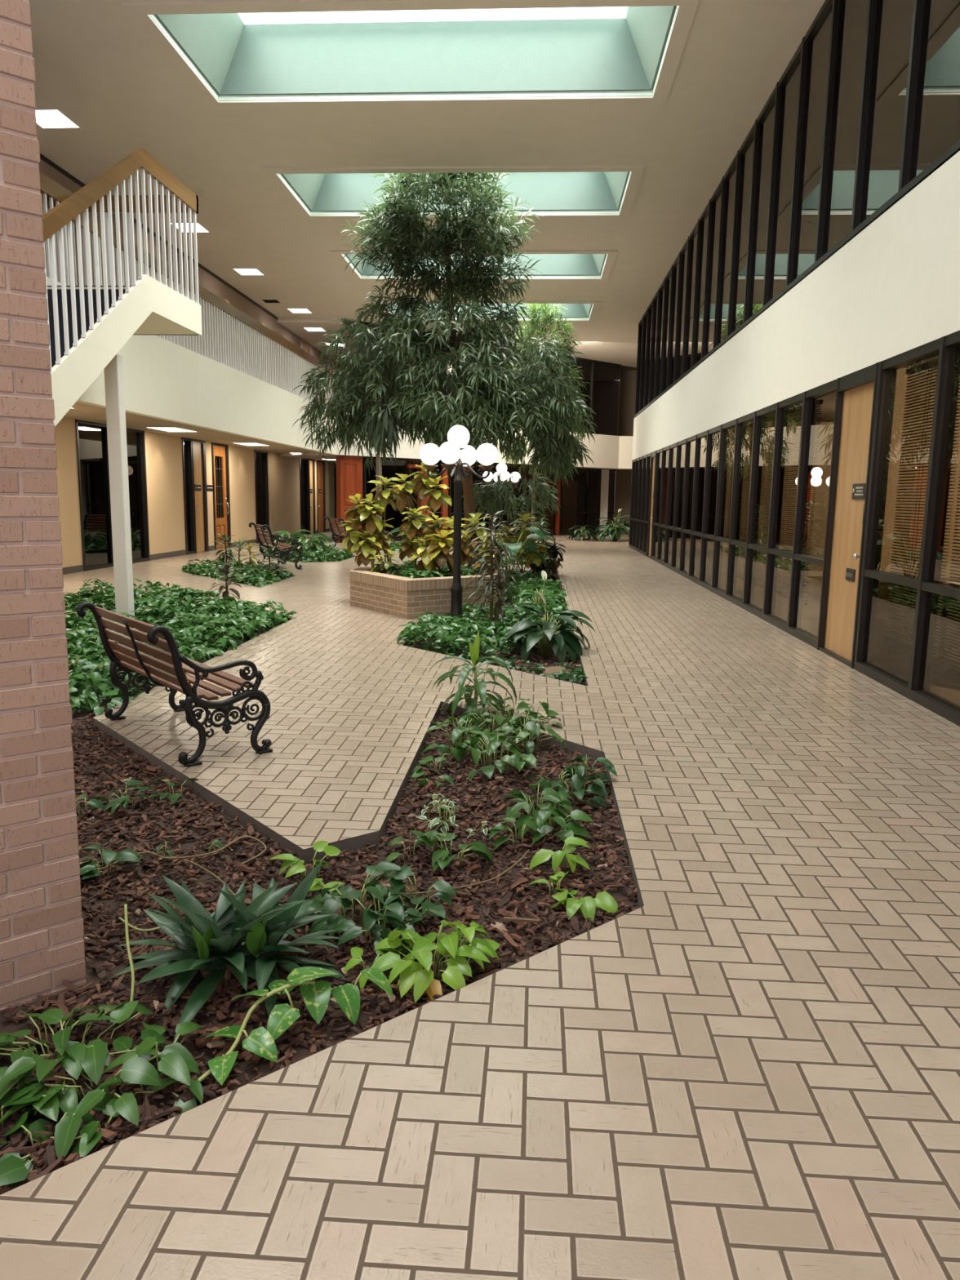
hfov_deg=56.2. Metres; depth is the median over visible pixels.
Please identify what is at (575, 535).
peace lily
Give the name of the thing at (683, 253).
window
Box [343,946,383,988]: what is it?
seedling
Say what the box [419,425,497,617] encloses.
street lamp
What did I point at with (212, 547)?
baseboard
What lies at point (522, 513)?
shrub
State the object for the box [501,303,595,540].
weeping ficus
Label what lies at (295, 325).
ceiling
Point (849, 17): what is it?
window
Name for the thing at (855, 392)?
door
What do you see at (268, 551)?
ti plant
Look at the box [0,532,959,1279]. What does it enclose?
floor
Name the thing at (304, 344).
door
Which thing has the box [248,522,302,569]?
park bench
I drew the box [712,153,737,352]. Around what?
window
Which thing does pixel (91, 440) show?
window
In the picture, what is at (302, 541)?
peace lily
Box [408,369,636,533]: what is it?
wall
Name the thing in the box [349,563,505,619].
brick planter
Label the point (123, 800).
sprout
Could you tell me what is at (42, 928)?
brick pillar
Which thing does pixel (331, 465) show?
wall
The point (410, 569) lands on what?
ivy
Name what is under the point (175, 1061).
pothos vine
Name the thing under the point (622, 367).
ceiling
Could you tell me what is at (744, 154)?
window
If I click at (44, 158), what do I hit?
trim
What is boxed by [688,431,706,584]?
window
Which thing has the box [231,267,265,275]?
recessed light
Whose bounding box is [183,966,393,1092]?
pothos vine
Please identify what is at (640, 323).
window
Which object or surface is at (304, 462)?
window
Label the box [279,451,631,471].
ceiling
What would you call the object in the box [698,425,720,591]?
window
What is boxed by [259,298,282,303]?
ceiling vent
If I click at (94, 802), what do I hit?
sprout
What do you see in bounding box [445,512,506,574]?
croton
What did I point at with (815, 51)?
window
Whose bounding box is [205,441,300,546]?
wall
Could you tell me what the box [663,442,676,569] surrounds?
window
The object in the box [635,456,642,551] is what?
window
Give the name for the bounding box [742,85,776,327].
window
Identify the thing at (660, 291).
window
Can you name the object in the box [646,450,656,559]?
door
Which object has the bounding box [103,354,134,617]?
support post
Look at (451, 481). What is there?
window
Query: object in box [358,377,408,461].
hanging plant
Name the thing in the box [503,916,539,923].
bark splinter
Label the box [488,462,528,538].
window
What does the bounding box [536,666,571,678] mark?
mound
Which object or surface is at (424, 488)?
croton
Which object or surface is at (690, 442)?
window
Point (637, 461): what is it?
window
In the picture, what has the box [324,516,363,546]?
park bench
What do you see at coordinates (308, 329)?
recessed light
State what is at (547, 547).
ivy
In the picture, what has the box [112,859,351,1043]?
rosette
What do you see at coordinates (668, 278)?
window
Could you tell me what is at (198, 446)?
door
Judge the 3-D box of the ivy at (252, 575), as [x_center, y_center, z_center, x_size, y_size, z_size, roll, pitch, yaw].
[-4.282,-1.189,16.146,1.596,0.380,4.386,-6,12,-39]
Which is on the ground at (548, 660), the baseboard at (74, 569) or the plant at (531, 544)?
the plant at (531, 544)
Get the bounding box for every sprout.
[75,793,108,816]
[79,844,145,879]
[105,779,155,815]
[148,777,198,804]
[156,839,173,863]
[204,840,223,853]
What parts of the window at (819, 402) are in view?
pane, pane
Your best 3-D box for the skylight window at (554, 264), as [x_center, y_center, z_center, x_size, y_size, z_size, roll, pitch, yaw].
[-0.066,-8.887,20.251,6.115,0.928,2.610,1,9,3]
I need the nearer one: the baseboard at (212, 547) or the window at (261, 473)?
the baseboard at (212, 547)
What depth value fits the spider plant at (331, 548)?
20.90 m
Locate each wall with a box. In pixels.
[38,158,351,413]
[54,417,83,567]
[76,334,335,454]
[144,431,185,555]
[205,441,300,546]
[314,459,334,531]
[335,412,633,469]
[375,389,619,535]
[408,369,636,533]
[631,147,959,460]
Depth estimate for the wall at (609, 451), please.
34.06 m
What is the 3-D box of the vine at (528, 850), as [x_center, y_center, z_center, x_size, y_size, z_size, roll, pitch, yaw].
[-0.038,0.927,3.527,0.728,0.027,0.152,-6,11,-36]
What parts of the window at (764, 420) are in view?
pane, pane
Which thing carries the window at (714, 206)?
in the wall at (892, 289)
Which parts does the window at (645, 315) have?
pane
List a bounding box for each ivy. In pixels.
[64,578,297,715]
[181,556,293,586]
[264,544,356,562]
[358,539,420,551]
[376,560,480,578]
[396,563,574,659]
[426,644,546,674]
[478,538,551,564]
[537,662,587,684]
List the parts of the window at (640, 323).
pane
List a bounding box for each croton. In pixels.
[238,541,261,566]
[337,475,401,568]
[369,548,401,575]
[390,461,452,567]
[408,509,468,576]
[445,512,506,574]
[494,512,547,573]
[524,533,566,580]
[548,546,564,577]
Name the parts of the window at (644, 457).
pane, pane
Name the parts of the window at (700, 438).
pane, pane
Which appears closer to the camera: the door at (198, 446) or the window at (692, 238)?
the window at (692, 238)
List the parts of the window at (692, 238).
pane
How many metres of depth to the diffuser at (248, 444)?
23.13 m
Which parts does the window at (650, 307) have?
pane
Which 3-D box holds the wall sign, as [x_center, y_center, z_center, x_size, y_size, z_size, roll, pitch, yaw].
[-6.756,-3.801,22.473,0.015,0.150,0.440,1,9,3]
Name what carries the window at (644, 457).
in the wall at (892, 289)
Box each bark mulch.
[406,573,584,684]
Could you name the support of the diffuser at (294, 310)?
attached to the recessed light at (294, 310)
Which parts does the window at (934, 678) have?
pane, pane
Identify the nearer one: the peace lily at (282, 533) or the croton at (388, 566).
the croton at (388, 566)
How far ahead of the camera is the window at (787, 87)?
11.06 m
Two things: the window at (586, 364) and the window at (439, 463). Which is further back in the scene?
the window at (586, 364)
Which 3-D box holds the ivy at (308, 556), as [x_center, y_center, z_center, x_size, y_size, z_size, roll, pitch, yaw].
[-4.084,-2.036,21.444,2.132,0.436,4.454,-4,10,-26]
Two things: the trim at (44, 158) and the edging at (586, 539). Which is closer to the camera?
the trim at (44, 158)
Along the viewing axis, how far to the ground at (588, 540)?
32.55 m
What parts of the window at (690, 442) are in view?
pane, pane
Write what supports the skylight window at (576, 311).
attached to the ceiling at (95, 64)
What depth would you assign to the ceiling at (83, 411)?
18.28 m
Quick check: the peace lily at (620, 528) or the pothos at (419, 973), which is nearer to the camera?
the pothos at (419, 973)
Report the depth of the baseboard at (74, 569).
15.93 m
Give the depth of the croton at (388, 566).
11.64 m
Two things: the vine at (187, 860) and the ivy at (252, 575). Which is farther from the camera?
the ivy at (252, 575)
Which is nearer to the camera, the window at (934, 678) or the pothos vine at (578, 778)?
the pothos vine at (578, 778)
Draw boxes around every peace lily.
[271,528,313,551]
[285,532,331,551]
[501,591,595,663]
[504,570,565,614]
[566,524,597,541]
[591,508,630,542]
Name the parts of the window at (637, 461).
pane, pane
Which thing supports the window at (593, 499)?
in the wall at (627, 393)
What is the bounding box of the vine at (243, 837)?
[80,835,266,880]
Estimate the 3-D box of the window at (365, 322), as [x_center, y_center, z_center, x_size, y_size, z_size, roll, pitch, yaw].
[-3.057,-8.284,27.796,1.711,2.790,0.120,-7,12,-41]
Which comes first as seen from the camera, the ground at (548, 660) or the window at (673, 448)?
the ground at (548, 660)
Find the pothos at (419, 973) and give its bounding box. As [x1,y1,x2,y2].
[371,919,500,1003]
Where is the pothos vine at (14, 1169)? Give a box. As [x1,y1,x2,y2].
[0,1088,133,1186]
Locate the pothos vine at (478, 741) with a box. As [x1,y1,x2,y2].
[422,696,565,782]
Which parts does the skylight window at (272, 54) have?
pane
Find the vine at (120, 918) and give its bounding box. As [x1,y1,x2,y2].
[118,917,160,931]
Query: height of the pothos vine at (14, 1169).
0.125 m
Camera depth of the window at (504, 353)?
31.17 m
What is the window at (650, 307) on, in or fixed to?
in the wall at (892, 289)
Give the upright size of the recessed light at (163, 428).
0.012 m
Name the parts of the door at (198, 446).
sign plate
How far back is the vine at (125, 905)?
2.62 m
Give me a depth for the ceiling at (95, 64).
13.29 m
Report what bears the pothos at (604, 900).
on the ground at (11, 1026)
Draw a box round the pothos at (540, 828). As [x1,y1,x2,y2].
[488,777,593,850]
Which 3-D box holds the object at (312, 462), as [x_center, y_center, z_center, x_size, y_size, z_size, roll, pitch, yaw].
[-6.139,-5.197,32.646,0.185,2.690,0.800,1,9,3]
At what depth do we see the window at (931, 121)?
6.81 m
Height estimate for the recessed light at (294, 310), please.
0.012 m
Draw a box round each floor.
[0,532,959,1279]
[284,530,336,542]
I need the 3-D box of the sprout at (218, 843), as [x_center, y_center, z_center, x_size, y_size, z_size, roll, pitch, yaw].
[-1.127,0.885,3.835,0.065,0.073,0.154,-6,11,-37]
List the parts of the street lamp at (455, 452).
globe, lamp arm, globe, lamp arm, globe, lamp arm, globe, lamp arm, globe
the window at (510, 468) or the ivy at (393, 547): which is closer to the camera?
the ivy at (393, 547)
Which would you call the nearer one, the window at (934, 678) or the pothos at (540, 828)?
the pothos at (540, 828)
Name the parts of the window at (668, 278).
pane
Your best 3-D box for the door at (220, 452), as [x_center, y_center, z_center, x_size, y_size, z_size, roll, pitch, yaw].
[-6.732,-3.717,23.311,0.204,2.690,1.180,1,9,3]
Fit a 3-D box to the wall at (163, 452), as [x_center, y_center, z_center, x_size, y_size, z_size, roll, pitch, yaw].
[-6.986,-3.171,19.863,0.100,2.690,2.020,1,9,3]
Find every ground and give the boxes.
[0,600,639,1182]
[409,573,585,685]
[584,539,627,542]
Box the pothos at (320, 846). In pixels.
[268,840,364,904]
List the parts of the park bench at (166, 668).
leg, frame, armrest, leg, leg, frame, armrest, leg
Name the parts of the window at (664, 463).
pane, pane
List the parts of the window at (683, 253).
pane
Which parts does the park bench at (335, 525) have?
frame, leg, frame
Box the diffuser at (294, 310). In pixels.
[288,308,311,312]
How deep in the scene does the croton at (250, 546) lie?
16.79 m
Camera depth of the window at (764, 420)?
11.65 m
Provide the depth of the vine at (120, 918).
3.06 m
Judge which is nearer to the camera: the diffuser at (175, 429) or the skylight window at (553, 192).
the skylight window at (553, 192)
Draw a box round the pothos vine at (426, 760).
[411,752,457,791]
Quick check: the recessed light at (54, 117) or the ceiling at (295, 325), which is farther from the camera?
the ceiling at (295, 325)
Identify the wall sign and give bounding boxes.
[206,484,213,491]
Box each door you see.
[191,439,208,553]
[211,442,231,550]
[300,337,309,353]
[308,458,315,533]
[316,460,325,533]
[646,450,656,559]
[817,362,878,668]
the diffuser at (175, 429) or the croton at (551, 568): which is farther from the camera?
the diffuser at (175, 429)
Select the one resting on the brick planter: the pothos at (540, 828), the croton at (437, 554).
the croton at (437, 554)
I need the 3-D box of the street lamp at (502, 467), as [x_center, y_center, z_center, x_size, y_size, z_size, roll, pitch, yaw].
[0.514,-3.145,22.093,0.738,2.370,0.738,6,11,31]
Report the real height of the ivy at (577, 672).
0.194 m
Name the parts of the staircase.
handrail, handrail, handrail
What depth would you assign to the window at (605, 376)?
34.67 m
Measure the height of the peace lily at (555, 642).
0.726 m
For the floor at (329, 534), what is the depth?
31.30 m
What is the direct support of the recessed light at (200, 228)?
in the ceiling at (95, 64)
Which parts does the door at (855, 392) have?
knob, sign plate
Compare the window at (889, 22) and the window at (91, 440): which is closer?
the window at (889, 22)
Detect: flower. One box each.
[537,591,546,620]
[540,570,546,603]
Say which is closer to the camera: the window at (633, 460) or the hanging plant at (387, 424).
the hanging plant at (387, 424)
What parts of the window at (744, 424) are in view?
pane, pane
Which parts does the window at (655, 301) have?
pane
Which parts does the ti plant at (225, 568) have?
stem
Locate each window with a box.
[75,419,150,571]
[121,0,699,109]
[182,437,195,555]
[253,449,269,542]
[260,164,645,219]
[299,457,310,535]
[329,249,617,280]
[333,462,336,521]
[356,320,402,413]
[362,456,410,541]
[373,300,601,321]
[403,333,444,416]
[430,460,445,530]
[444,337,482,409]
[448,462,489,534]
[488,344,521,426]
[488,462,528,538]
[519,350,558,426]
[526,465,556,535]
[559,355,593,433]
[559,467,588,535]
[585,468,616,534]
[589,360,621,435]
[628,458,635,548]
[631,457,639,550]
[634,317,642,417]
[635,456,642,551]
[638,309,647,413]
[638,454,646,554]
[642,453,650,555]
[643,298,653,409]
[648,290,657,405]
[651,448,662,561]
[653,279,664,401]
[657,445,669,565]
[659,266,671,395]
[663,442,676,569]
[666,253,679,391]
[671,439,685,573]
[672,238,688,385]
[679,435,695,578]
[680,221,697,378]
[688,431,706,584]
[690,201,709,370]
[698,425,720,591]
[700,178,722,362]
[711,419,735,599]
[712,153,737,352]
[725,412,754,608]
[726,122,755,340]
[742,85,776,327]
[742,403,776,618]
[761,42,801,311]
[762,392,803,632]
[785,0,832,292]
[786,378,837,648]
[813,0,868,268]
[850,0,914,237]
[853,338,940,697]
[897,0,959,199]
[906,330,959,726]
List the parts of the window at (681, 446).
pane, pane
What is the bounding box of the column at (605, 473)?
[599,469,608,534]
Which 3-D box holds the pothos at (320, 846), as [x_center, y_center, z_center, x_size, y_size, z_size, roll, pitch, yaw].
[-0.642,0.913,3.460,0.298,0.152,0.434,-3,10,-23]
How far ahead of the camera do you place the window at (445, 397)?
29.59 m
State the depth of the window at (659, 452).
21.70 m
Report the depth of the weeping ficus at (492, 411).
15.04 m
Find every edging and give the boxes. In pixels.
[0,591,644,1195]
[403,569,588,686]
[574,537,629,542]
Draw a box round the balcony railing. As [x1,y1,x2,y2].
[40,192,334,408]
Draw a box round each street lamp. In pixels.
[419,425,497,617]
[482,462,519,533]
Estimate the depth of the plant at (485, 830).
4.05 m
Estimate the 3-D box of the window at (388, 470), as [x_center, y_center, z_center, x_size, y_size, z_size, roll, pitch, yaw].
[-2.942,-4.435,28.424,1.782,2.615,0.120,-7,12,-41]
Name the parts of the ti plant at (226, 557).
stem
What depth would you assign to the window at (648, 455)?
23.61 m
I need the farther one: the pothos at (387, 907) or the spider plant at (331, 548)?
the spider plant at (331, 548)
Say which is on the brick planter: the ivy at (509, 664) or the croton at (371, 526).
the croton at (371, 526)
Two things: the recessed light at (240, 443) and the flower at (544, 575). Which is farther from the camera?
the recessed light at (240, 443)
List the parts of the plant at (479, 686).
stem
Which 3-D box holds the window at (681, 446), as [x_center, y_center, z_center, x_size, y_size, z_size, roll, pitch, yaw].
[4.054,-2.679,18.111,0.130,2.615,1.115,1,9,3]
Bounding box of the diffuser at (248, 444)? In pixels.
[238,443,266,445]
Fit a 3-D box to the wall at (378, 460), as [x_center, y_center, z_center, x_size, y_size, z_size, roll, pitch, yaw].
[1.346,-7.563,35.808,3.134,6.600,18.844,8,11,37]
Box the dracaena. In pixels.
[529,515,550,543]
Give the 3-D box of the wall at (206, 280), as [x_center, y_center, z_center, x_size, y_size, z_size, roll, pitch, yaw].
[-6.555,-6.957,19.611,0.100,2.940,44.000,1,9,3]
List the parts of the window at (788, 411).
pane, pane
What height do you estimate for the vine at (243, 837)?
0.027 m
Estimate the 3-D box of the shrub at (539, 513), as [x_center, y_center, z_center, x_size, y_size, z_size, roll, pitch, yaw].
[1.529,-2.882,23.382,0.602,1.491,0.603,1,9,3]
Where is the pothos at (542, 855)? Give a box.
[528,836,590,874]
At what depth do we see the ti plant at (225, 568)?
11.69 m
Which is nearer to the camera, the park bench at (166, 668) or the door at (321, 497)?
the park bench at (166, 668)
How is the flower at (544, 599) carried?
on the peace lily at (555, 642)
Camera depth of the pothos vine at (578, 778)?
4.56 m
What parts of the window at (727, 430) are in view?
pane, pane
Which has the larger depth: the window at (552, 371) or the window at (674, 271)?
the window at (552, 371)
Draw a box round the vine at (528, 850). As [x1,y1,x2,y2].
[405,848,529,894]
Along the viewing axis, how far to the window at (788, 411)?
10.53 m
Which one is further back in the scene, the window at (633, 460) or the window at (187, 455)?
the window at (633, 460)
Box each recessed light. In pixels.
[35,107,82,128]
[144,426,198,431]
[170,222,210,232]
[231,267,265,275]
[231,442,270,445]
[285,307,312,313]
[302,327,326,331]
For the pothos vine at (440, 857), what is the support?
on the ground at (11, 1026)
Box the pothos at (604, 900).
[528,871,619,922]
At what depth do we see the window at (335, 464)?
36.56 m
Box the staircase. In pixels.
[40,148,202,426]
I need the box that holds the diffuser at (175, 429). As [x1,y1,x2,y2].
[151,427,194,431]
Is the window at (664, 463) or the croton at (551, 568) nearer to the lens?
the croton at (551, 568)
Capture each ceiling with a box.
[29,0,825,367]
[63,401,336,463]
[277,317,356,371]
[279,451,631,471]
[342,319,636,372]
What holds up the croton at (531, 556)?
on the ground at (548, 660)
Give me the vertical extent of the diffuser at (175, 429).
0.001 m
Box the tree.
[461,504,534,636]
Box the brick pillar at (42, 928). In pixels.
[0,0,86,1011]
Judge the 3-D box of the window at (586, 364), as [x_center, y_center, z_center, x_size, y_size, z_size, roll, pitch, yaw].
[3.577,-9.102,33.579,1.711,2.790,0.120,-7,12,-41]
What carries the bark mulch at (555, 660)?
on the ground at (548, 660)
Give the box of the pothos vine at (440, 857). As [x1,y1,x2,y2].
[385,830,493,871]
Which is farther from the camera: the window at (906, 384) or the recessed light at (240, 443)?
the recessed light at (240, 443)
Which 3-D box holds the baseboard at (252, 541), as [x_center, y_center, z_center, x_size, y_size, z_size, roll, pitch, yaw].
[-6.618,-2.718,25.217,0.012,0.120,2.280,1,9,3]
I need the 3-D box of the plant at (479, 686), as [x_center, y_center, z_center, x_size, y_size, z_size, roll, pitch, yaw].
[-0.025,0.296,6.116,0.601,0.717,0.633,-2,10,-20]
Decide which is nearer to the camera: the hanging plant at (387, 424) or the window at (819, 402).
the window at (819, 402)
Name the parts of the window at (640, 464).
pane, pane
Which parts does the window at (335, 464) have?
pane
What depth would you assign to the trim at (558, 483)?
35.08 m
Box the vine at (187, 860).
[139,853,359,911]
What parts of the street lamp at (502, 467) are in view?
globe, globe, globe, globe, globe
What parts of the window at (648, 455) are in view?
pane, pane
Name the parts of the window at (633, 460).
pane, pane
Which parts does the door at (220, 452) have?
glass panel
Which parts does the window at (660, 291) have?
pane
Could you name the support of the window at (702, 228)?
in the wall at (892, 289)
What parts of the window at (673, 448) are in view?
pane, pane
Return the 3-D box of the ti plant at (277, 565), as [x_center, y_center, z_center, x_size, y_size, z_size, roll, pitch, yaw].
[-3.525,-1.060,15.647,0.462,0.545,0.454,1,9,3]
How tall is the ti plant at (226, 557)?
0.759 m
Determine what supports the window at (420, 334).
in the wall at (378, 460)
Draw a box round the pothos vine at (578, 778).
[525,754,617,812]
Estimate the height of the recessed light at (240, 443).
0.012 m
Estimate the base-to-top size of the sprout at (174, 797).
0.141 m
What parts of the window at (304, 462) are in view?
pane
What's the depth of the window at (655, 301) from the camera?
23.33 m
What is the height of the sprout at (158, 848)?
0.105 m
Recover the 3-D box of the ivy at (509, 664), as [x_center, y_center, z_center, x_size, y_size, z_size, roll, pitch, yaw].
[0.037,0.195,8.237,0.389,0.174,1.538,-8,12,-43]
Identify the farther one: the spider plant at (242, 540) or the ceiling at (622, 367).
the ceiling at (622, 367)
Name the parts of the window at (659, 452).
pane, pane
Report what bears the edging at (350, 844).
on the floor at (749, 1070)
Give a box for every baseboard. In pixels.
[62,564,84,574]
[149,549,186,560]
[208,545,214,551]
[231,538,257,546]
[272,532,301,540]
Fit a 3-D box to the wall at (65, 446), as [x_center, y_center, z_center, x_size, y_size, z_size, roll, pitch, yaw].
[-7.795,-1.183,7.325,0.100,2.690,17.820,1,9,3]
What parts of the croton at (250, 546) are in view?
stem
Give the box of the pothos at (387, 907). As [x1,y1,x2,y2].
[302,861,456,955]
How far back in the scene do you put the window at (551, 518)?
34.80 m
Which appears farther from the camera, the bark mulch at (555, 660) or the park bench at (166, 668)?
the bark mulch at (555, 660)
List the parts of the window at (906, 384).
pane, pane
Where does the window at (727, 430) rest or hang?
in the wall at (892, 289)
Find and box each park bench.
[75,601,272,767]
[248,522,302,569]
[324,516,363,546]
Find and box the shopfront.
[336,454,448,542]
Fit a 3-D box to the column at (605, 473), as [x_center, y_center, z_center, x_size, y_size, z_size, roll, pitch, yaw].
[5.072,-5.640,36.773,0.300,2.615,0.300,1,9,3]
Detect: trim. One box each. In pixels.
[40,153,277,319]
[555,470,560,535]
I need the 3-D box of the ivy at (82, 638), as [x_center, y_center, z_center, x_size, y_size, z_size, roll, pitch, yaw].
[-3.294,-0.186,9.684,2.942,0.471,7.630,-4,10,-27]
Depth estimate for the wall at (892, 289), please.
8.43 m
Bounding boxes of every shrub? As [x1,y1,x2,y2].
[509,496,532,564]
[530,502,548,546]
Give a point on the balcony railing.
(264, 355)
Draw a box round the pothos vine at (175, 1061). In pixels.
[0,1000,204,1158]
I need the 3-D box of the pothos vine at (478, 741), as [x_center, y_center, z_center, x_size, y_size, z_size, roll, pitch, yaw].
[0.099,0.548,5.465,0.864,0.268,1.414,1,9,3]
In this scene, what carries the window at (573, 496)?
in the wall at (627, 393)
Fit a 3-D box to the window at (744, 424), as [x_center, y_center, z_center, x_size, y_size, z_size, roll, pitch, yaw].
[3.700,-1.808,12.616,0.130,2.615,1.115,1,9,3]
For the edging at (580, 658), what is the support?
on the floor at (749, 1070)
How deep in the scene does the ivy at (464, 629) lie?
9.41 m
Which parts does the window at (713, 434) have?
pane, pane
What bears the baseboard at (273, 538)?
attached to the wall at (284, 487)
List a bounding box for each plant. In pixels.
[208,559,242,604]
[211,533,237,564]
[224,537,256,564]
[257,545,284,571]
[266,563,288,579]
[316,539,344,556]
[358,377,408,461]
[415,793,459,833]
[427,630,516,727]
[462,821,497,838]
[471,526,555,581]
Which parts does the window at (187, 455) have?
pane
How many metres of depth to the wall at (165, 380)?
16.02 m
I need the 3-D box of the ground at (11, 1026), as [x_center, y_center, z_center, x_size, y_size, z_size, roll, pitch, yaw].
[-2.554,0.373,7.067,6.770,0.001,12.510,1,9,3]
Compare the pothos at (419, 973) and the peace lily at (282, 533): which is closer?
the pothos at (419, 973)
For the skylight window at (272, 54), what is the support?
attached to the ceiling at (95, 64)
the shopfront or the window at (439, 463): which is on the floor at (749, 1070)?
the shopfront
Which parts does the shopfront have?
panel moulding, post, post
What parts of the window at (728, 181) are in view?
pane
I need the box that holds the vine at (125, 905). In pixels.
[124,904,134,1020]
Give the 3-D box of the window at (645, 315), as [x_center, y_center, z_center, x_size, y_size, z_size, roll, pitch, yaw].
[4.636,-7.772,25.189,0.140,2.740,1.115,1,9,3]
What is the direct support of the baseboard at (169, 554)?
attached to the wall at (163, 452)
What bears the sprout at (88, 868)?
on the ground at (11, 1026)
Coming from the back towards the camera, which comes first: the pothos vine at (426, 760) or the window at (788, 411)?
the window at (788, 411)
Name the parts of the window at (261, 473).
pane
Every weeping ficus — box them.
[291,172,598,564]
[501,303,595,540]
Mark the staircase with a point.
(89, 325)
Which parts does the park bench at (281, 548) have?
leg, frame, armrest, leg, frame, leg, armrest, leg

